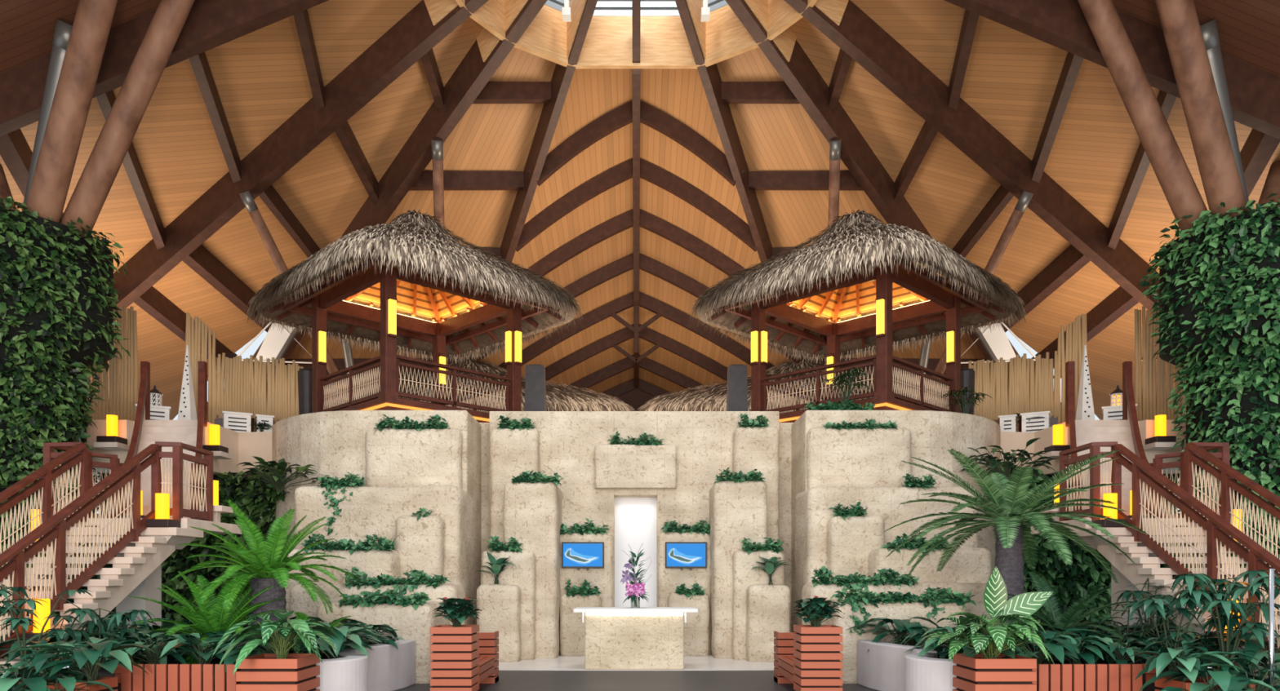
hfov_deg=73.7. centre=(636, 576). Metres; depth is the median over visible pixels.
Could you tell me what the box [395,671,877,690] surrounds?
floor
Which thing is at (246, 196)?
pole
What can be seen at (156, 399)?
lantern
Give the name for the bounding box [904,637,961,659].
plant
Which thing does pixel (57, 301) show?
ivy wall
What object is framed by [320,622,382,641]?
plant
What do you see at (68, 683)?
plant
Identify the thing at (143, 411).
railing
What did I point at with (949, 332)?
lamp
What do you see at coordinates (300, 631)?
plant
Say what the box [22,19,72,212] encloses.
strut
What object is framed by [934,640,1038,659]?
plant
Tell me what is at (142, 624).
plant
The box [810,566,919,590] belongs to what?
ivy
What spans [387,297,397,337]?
lamp
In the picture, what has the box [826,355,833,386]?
lamp
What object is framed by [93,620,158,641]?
plant
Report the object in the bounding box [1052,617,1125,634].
plant
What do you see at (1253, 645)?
plant
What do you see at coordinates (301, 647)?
plant
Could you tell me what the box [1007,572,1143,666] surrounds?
plant
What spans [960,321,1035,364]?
window
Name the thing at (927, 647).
plant
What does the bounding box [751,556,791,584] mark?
plant
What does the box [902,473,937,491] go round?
ivy
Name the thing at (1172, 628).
plant
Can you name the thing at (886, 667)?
planter
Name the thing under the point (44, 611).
lantern
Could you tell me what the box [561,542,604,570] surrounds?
wall screen
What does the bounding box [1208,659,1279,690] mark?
plant
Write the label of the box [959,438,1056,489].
leafy bush
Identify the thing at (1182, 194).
column
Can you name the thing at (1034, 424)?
box
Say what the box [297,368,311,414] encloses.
planter pot
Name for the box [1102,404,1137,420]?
box
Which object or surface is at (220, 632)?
plant
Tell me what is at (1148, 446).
shelf
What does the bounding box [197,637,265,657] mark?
plant
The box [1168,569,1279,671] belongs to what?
plant
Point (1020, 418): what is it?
palm
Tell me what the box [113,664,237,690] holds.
planter
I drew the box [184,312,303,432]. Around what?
fence
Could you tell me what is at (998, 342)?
blind
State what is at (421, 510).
ivy
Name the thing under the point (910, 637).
plant
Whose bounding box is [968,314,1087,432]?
fence
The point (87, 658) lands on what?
plant
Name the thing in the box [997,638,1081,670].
plant
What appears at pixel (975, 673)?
planter
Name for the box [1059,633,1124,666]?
plant
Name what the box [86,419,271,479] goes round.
wall
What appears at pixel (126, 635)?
plant
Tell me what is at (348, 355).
steel pole
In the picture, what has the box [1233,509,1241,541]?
lantern
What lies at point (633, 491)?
wall
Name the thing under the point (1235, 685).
plant
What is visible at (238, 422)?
box
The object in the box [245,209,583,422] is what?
pavilion
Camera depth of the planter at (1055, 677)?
9.60 m
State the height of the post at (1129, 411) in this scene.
3.600 m
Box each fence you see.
[87,306,137,421]
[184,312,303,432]
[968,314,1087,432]
[1134,306,1185,421]
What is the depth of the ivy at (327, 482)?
16.60 m
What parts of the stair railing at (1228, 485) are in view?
post, post, handrail, sub rail, rail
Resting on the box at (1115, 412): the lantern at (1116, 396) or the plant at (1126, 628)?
the lantern at (1116, 396)
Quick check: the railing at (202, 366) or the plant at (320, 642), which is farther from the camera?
the railing at (202, 366)
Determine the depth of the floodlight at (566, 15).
18.57 m
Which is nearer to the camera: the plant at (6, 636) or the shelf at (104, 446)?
the plant at (6, 636)
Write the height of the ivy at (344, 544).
0.462 m
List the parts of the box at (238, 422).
box lid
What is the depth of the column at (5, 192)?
17.42 m
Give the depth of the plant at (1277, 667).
9.34 m
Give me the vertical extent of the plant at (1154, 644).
0.448 m
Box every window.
[237,321,311,364]
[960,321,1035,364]
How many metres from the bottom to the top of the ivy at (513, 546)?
0.434 m
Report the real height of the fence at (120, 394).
2.947 m
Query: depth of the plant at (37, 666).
9.00 m
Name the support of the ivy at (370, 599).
on the wall at (405, 472)
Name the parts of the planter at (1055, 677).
rail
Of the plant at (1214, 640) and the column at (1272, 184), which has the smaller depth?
the plant at (1214, 640)
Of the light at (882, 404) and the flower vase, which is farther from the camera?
the light at (882, 404)
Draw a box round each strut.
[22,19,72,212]
[1200,19,1249,210]
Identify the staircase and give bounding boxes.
[0,518,241,677]
[1031,518,1279,690]
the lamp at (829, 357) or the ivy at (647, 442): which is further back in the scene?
the lamp at (829, 357)
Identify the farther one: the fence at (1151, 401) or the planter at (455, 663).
the fence at (1151, 401)
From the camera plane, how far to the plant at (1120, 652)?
10.15 m
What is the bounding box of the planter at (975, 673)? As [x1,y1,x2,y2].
[952,653,1036,690]
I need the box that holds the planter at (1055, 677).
[1031,664,1161,690]
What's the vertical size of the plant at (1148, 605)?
0.979 m
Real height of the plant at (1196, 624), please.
0.547 m
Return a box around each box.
[135,404,170,420]
[221,411,252,432]
[253,414,274,431]
[998,414,1017,431]
[1020,411,1051,432]
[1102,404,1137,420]
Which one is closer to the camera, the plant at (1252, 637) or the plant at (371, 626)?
the plant at (1252, 637)
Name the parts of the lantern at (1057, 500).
bracket arm, lamp shade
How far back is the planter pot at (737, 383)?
20.28 m
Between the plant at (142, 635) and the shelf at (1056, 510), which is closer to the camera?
the plant at (142, 635)
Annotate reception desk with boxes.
[573,607,697,669]
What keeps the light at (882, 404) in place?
attached to the pavilion at (819, 300)
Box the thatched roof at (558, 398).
[328,360,635,413]
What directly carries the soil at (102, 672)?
on the floor
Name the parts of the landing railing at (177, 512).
post, post, sub rail, handrail, rail, post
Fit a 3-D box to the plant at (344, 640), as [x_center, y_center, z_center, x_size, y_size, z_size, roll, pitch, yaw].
[-4.224,0.916,11.663,1.543,0.480,1.082,0,0,6]
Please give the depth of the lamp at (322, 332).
20.06 m
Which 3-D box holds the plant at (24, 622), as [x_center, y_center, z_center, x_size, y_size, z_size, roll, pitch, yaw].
[-6.962,0.621,9.878,0.992,1.069,1.097,0,0,30]
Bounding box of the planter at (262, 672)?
[235,653,319,690]
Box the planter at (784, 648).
[773,631,795,684]
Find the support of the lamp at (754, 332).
attached to the pavilion at (819, 300)
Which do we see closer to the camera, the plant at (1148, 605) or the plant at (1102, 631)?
the plant at (1148, 605)
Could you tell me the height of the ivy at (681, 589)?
0.401 m
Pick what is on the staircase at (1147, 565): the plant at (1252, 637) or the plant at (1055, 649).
the plant at (1252, 637)
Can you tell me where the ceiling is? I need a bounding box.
[0,0,1279,431]
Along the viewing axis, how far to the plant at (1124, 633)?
11.62 m
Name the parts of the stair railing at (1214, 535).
post, handrail, sub rail, rail, post, post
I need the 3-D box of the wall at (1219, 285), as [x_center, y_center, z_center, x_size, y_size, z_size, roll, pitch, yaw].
[12.007,-2.549,16.310,4.069,8.570,3.817,0,0,36]
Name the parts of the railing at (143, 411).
post, handrail, panel, post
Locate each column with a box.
[0,164,17,210]
[25,0,117,222]
[59,0,195,237]
[1077,0,1209,235]
[1155,0,1248,220]
[1257,160,1279,208]
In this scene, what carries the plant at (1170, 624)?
on the floor
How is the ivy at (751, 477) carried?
on the wall at (633, 491)
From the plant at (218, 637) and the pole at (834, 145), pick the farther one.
the pole at (834, 145)
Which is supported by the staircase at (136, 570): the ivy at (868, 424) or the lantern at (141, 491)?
the lantern at (141, 491)
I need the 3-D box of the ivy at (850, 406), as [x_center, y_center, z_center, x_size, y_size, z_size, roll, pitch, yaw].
[4.236,-3.521,17.768,1.511,0.375,0.470,0,0,0]
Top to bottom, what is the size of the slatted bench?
0.810 m
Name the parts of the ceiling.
lantern panel, lantern panel, lantern panel, glazing rail, glazing rail, lantern panel, king post, glazing rail, glazing rail, glazing rail, glazing rail, glazing rail, lantern panel, lantern panel, lantern panel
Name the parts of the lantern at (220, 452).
lamp shade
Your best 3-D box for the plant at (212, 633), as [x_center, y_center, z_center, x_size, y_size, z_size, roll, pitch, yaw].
[-5.999,0.938,11.652,0.929,0.432,0.908,0,0,-23]
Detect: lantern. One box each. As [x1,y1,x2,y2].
[21,599,50,644]
[31,509,39,541]
[93,414,129,450]
[119,490,145,518]
[142,493,180,528]
[150,385,163,406]
[199,480,233,522]
[202,424,232,459]
[1039,480,1073,521]
[1040,424,1070,459]
[1092,493,1129,528]
[1109,385,1122,406]
[1127,490,1153,518]
[1142,414,1178,450]
[1205,599,1251,639]
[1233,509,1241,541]
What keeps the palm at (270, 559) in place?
on the soil at (102, 672)
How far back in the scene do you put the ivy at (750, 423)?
18.37 m
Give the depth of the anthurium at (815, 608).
11.78 m
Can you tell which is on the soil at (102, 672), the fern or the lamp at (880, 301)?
the fern
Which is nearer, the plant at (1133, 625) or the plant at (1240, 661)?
the plant at (1240, 661)
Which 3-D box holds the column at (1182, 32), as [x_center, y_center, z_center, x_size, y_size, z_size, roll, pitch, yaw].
[10.059,-8.399,15.179,3.079,4.303,0.554,0,0,-33]
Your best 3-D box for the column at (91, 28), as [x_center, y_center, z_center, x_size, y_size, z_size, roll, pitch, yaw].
[-10.060,-8.399,15.178,3.082,4.305,0.558,0,0,34]
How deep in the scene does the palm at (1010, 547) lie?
12.97 m
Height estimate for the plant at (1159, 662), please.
0.429 m
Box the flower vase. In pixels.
[620,543,651,608]
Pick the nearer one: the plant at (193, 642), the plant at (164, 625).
the plant at (193, 642)
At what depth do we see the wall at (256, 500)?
18.70 m
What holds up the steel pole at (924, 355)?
on the floor
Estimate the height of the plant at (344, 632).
0.518 m
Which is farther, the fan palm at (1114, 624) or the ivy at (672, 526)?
the ivy at (672, 526)
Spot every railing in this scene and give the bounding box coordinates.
[0,443,88,582]
[0,444,159,659]
[43,442,119,518]
[120,361,150,515]
[151,441,213,521]
[190,361,207,519]
[1059,441,1121,521]
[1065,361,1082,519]
[1112,444,1279,653]
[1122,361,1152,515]
[1152,442,1229,518]
[1184,443,1279,588]
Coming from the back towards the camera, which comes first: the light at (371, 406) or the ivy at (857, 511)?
the light at (371, 406)
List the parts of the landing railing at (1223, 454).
post, post, rail, sub rail, handrail, post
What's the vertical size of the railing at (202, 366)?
3.600 m
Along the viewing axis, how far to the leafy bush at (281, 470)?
16.87 m
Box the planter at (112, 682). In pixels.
[17,676,117,690]
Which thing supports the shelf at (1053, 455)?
attached to the lantern at (1058, 446)
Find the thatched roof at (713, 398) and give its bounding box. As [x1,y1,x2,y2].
[635,360,943,413]
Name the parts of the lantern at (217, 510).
lamp shade, bracket arm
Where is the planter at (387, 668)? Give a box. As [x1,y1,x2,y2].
[315,640,415,690]
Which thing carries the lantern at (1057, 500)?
on the staircase at (1147, 565)
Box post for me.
[1268,568,1274,690]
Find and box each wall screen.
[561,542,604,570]
[665,542,706,570]
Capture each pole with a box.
[239,190,349,403]
[342,337,359,400]
[431,139,448,406]
[824,139,841,396]
[914,337,930,400]
[923,190,1033,403]
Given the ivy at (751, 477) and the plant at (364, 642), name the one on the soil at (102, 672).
the plant at (364, 642)
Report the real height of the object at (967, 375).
1.760 m
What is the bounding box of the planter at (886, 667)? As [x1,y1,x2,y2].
[857,640,956,690]
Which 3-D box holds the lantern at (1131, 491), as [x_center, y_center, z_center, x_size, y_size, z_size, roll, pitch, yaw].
[8.900,-1.240,15.200,0.400,0.580,0.400,0,0,0]
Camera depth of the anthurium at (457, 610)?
11.78 m
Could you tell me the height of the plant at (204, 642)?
0.369 m
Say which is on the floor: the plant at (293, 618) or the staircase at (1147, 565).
the staircase at (1147, 565)
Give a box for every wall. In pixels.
[0,196,130,658]
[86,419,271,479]
[91,457,293,632]
[271,410,481,684]
[476,411,793,662]
[616,388,653,411]
[791,410,1000,684]
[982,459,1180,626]
[1138,193,1279,660]
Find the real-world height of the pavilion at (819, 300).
5.168 m
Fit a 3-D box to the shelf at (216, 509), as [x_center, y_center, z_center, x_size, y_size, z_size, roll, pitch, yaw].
[-7.500,-1.200,15.240,0.400,0.100,0.420,0,0,0]
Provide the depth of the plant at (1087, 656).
10.30 m
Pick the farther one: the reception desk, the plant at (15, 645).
the reception desk
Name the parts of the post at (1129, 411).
post, panel, handrail, post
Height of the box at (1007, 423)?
0.500 m
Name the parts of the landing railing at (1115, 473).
post, rail, sub rail, handrail, post, post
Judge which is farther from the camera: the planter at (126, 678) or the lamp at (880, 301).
the lamp at (880, 301)
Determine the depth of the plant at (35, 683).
8.57 m
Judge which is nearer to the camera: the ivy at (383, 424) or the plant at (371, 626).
the plant at (371, 626)
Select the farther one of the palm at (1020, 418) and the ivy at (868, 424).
the palm at (1020, 418)
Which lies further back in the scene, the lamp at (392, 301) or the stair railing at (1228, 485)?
the lamp at (392, 301)
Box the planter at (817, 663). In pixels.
[793,625,842,690]
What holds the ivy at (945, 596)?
attached to the wall at (830, 468)
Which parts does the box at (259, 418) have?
box lid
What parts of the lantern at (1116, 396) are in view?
lantern lid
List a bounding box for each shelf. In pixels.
[93,442,129,450]
[199,506,233,513]
[202,451,232,459]
[1039,506,1073,513]
[1040,451,1070,459]
[1142,442,1178,450]
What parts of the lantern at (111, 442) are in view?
lamp shade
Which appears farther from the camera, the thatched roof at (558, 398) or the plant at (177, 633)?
the thatched roof at (558, 398)
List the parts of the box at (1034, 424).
box lid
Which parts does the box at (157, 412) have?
box lid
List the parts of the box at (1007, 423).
box lid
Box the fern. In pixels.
[128,571,293,664]
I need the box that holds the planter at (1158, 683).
[1155,676,1255,690]
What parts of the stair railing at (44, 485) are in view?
sub rail, rail, handrail, post, post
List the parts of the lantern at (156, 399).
lantern lid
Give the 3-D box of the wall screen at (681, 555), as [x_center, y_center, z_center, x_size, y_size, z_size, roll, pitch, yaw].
[1.063,-0.436,18.240,0.884,0.596,0.100,0,0,0]
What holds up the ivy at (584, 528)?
attached to the wall at (633, 491)
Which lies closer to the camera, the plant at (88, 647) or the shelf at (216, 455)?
the plant at (88, 647)
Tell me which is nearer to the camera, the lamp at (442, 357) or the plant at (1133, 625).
the plant at (1133, 625)
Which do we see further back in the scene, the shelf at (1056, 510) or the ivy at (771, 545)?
the ivy at (771, 545)
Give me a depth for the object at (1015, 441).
18.57 m
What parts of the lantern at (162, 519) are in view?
lamp shade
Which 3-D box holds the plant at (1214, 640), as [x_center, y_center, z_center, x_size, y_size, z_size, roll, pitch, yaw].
[6.955,0.931,10.447,1.445,0.450,1.014,0,0,-16]
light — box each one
[360,403,388,410]
[385,403,489,422]
[779,403,886,422]
[884,403,911,410]
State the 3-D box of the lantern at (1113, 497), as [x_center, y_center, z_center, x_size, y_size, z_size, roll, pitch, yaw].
[7.620,-1.055,13.720,0.400,0.550,0.400,0,0,0]
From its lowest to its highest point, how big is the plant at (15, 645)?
0.445 m
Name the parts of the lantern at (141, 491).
lamp shade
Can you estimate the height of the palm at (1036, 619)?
0.994 m
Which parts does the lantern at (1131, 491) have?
lamp shade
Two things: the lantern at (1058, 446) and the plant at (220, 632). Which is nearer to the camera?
the plant at (220, 632)
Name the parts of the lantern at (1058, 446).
lamp shade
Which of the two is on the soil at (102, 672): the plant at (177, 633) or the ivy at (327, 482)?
the plant at (177, 633)
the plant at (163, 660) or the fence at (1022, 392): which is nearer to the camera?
the plant at (163, 660)
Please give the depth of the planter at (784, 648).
13.50 m
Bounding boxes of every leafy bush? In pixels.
[235,456,321,492]
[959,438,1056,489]
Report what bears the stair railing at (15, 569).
on the staircase at (136, 570)
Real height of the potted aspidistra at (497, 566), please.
0.664 m
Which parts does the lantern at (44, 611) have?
lamp shade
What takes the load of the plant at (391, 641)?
on the soil at (102, 672)
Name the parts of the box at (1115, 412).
box lid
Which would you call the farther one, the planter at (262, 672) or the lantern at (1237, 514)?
the lantern at (1237, 514)
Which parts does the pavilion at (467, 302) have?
post, rail post, rail, handrail, sub rail, rail post, handrail, sub rail, post, rail post, post, sub rail, rail, handrail, rail post, handrail, sub rail, rail post, rail post, post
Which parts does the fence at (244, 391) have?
support post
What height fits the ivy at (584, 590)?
0.451 m
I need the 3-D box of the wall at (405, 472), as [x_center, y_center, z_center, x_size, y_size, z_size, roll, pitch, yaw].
[-5.722,-0.850,17.032,5.142,5.100,7.083,0,0,0]
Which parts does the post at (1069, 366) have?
post, handrail, post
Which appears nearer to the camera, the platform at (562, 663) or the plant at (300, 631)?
the plant at (300, 631)
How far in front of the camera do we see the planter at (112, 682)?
9.04 m
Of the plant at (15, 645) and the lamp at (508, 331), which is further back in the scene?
the lamp at (508, 331)
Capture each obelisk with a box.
[177,345,197,420]
[1075,345,1095,420]
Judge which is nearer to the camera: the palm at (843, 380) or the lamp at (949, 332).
the palm at (843, 380)
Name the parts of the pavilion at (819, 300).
post, rail post, sub rail, rail post, handrail, rail post, handrail, sub rail, rail, post, rail post, post, sub rail, handrail, rail post, sub rail, handrail, rail, rail post, post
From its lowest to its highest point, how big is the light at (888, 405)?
0.050 m
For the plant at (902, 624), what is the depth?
12.96 m
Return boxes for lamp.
[318,328,326,364]
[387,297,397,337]
[439,355,446,386]
[504,328,511,364]
[514,328,522,364]
[750,328,758,364]
[760,328,768,364]
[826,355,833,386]
[875,297,884,337]
[946,328,954,364]
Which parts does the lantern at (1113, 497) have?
lamp shade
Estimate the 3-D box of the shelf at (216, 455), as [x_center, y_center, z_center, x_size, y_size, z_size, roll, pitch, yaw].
[-8.920,-2.570,18.090,0.480,0.100,0.520,0,0,0]
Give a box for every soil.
[19,632,330,690]
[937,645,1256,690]
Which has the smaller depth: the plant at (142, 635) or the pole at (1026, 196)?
the plant at (142, 635)
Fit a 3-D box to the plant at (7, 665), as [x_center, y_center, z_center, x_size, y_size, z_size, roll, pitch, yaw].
[-6.668,1.150,9.345,1.072,0.511,1.098,0,0,-16]
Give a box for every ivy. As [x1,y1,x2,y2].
[299,533,396,555]
[315,472,364,535]
[337,587,431,610]
[341,567,450,595]
[373,414,450,431]
[411,508,432,520]
[486,535,524,553]
[496,415,536,431]
[510,471,564,485]
[560,518,609,537]
[564,578,600,597]
[608,431,663,448]
[660,520,710,535]
[674,582,705,599]
[713,467,765,484]
[736,412,770,429]
[740,537,784,554]
[804,399,876,410]
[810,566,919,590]
[821,418,897,430]
[828,502,869,520]
[829,584,976,641]
[880,533,951,556]
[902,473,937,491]
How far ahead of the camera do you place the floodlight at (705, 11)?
18.55 m
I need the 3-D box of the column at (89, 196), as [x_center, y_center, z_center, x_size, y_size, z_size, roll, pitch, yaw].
[-9.300,-8.677,15.682,3.492,4.833,0.497,0,0,20]
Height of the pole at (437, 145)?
7.503 m
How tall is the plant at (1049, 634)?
0.520 m
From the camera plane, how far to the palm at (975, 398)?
18.99 m
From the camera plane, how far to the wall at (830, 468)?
16.64 m
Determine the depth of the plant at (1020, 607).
9.51 m
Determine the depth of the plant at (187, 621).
13.04 m
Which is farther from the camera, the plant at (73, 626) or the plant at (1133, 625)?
the plant at (1133, 625)
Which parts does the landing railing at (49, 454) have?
post, handrail, sub rail, rail, post, post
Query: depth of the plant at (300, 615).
12.48 m
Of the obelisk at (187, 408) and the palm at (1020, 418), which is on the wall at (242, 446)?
the obelisk at (187, 408)
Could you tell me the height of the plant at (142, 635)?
0.518 m
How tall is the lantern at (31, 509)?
0.480 m
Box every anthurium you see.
[433,597,481,626]
[789,595,842,626]
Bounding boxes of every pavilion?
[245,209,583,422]
[688,209,1026,422]
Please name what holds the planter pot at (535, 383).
on the floor
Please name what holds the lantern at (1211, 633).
on the staircase at (1147, 565)
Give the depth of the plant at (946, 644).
11.66 m
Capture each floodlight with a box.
[562,0,571,22]
[700,0,710,22]
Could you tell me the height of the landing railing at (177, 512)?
1.285 m
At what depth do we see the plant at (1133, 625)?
12.91 m
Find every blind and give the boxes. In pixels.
[256,323,294,360]
[977,323,1016,360]
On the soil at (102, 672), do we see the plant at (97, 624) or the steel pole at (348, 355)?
the plant at (97, 624)
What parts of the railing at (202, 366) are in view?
post, handrail, post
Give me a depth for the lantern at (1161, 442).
17.40 m
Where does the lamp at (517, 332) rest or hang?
attached to the pavilion at (467, 302)
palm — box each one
[168,499,355,648]
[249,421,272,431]
[819,367,869,410]
[884,448,1147,623]
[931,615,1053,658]
[941,386,993,413]
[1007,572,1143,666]
[1014,413,1044,423]
[1088,597,1179,662]
[1117,577,1207,637]
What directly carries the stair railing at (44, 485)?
on the staircase at (136, 570)
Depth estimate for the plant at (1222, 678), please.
8.64 m
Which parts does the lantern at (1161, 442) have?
lamp shade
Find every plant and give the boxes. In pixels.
[0,584,97,669]
[0,631,127,670]
[0,632,31,653]
[0,634,84,664]
[0,640,101,682]
[0,657,84,686]
[0,666,97,690]
[7,675,114,690]
[17,636,156,681]
[34,625,113,666]
[59,608,155,668]
[69,632,156,661]
[86,639,158,661]
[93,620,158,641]
[105,622,170,639]
[106,630,199,671]
[117,632,185,666]
[129,623,195,648]
[135,631,191,656]
[147,617,193,635]
[155,633,243,671]
[162,629,225,661]
[168,637,234,664]
[196,631,234,641]
[196,634,302,673]
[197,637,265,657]
[208,631,342,662]
[210,610,338,675]
[266,646,307,653]
[286,616,325,625]
[288,612,351,653]
[288,617,382,633]
[288,626,382,659]
[288,626,389,656]
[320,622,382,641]
[330,631,373,648]
[348,622,398,644]
[368,626,404,649]
[751,556,791,584]
[847,616,948,652]
[879,627,936,646]
[892,626,955,650]
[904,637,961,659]
[908,641,962,659]
[910,628,973,657]
[919,566,1056,664]
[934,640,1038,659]
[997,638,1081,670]
[1018,624,1075,649]
[1025,627,1102,666]
[1026,635,1116,670]
[1050,621,1118,664]
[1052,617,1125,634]
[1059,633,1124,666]
[1063,630,1160,664]
[1084,638,1151,671]
[1088,627,1135,655]
[1106,631,1142,656]
[1107,622,1142,636]
[1113,590,1231,671]
[1120,623,1182,656]
[1125,646,1239,684]
[1128,626,1204,662]
[1137,635,1232,671]
[1138,666,1276,690]
[1139,635,1219,665]
[1151,634,1268,663]
[1155,622,1177,628]
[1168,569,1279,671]
[1169,623,1254,671]
[1182,647,1266,688]
[1200,662,1279,690]
[1203,629,1279,671]
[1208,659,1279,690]
[1249,626,1279,647]
[1254,665,1279,689]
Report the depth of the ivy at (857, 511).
16.29 m
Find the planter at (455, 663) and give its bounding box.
[430,625,479,690]
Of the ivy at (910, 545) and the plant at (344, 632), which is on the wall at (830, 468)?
the ivy at (910, 545)
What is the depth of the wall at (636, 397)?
38.30 m
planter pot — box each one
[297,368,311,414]
[524,364,546,411]
[726,364,747,411]
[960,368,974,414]
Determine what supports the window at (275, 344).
attached to the ceiling
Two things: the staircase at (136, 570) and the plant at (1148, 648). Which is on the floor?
the staircase at (136, 570)
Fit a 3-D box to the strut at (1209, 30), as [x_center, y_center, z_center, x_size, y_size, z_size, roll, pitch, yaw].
[10.940,-8.134,15.882,2.380,3.670,0.397,0,0,-37]
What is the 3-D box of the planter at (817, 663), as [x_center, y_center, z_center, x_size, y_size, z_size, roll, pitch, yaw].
[2.525,1.195,11.890,0.570,1.010,0.560,0,0,0]
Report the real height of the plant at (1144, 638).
0.451 m
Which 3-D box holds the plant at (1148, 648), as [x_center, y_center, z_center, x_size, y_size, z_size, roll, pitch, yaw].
[6.886,0.957,10.788,0.954,0.392,1.014,0,0,-24]
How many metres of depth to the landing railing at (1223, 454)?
14.91 m
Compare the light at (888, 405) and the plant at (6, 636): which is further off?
the light at (888, 405)
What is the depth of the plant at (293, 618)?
13.30 m
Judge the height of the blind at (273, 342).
1.053 m
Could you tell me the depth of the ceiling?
20.62 m
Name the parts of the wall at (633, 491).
niche panel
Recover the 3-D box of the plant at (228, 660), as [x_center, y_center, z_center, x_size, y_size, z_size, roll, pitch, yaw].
[-4.699,0.917,10.421,1.234,0.472,1.086,0,0,-28]
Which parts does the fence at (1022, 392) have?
support post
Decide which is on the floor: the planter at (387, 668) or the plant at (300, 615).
the planter at (387, 668)
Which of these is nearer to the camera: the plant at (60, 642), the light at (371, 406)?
the plant at (60, 642)
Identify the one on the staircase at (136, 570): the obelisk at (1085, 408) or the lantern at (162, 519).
the lantern at (162, 519)
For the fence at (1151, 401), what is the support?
on the floor
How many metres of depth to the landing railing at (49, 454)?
14.92 m
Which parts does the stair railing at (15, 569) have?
post, post, rail, sub rail, handrail, post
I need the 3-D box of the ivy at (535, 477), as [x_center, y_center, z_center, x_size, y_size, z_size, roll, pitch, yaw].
[-2.043,-2.011,17.657,1.120,0.412,0.434,0,0,0]
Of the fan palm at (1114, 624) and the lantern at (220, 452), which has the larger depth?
the lantern at (220, 452)
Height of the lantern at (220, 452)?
0.680 m
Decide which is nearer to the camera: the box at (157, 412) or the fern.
the fern
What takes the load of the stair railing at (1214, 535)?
on the staircase at (1147, 565)
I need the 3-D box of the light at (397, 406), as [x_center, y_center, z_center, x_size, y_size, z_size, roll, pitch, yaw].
[-3.994,-3.590,18.994,3.460,0.050,0.050,0,0,-45]
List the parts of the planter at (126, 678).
rail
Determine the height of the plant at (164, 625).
0.500 m
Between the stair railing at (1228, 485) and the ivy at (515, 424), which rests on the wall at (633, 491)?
the ivy at (515, 424)
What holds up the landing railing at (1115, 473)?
on the staircase at (1147, 565)
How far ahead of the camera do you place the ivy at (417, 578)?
14.97 m

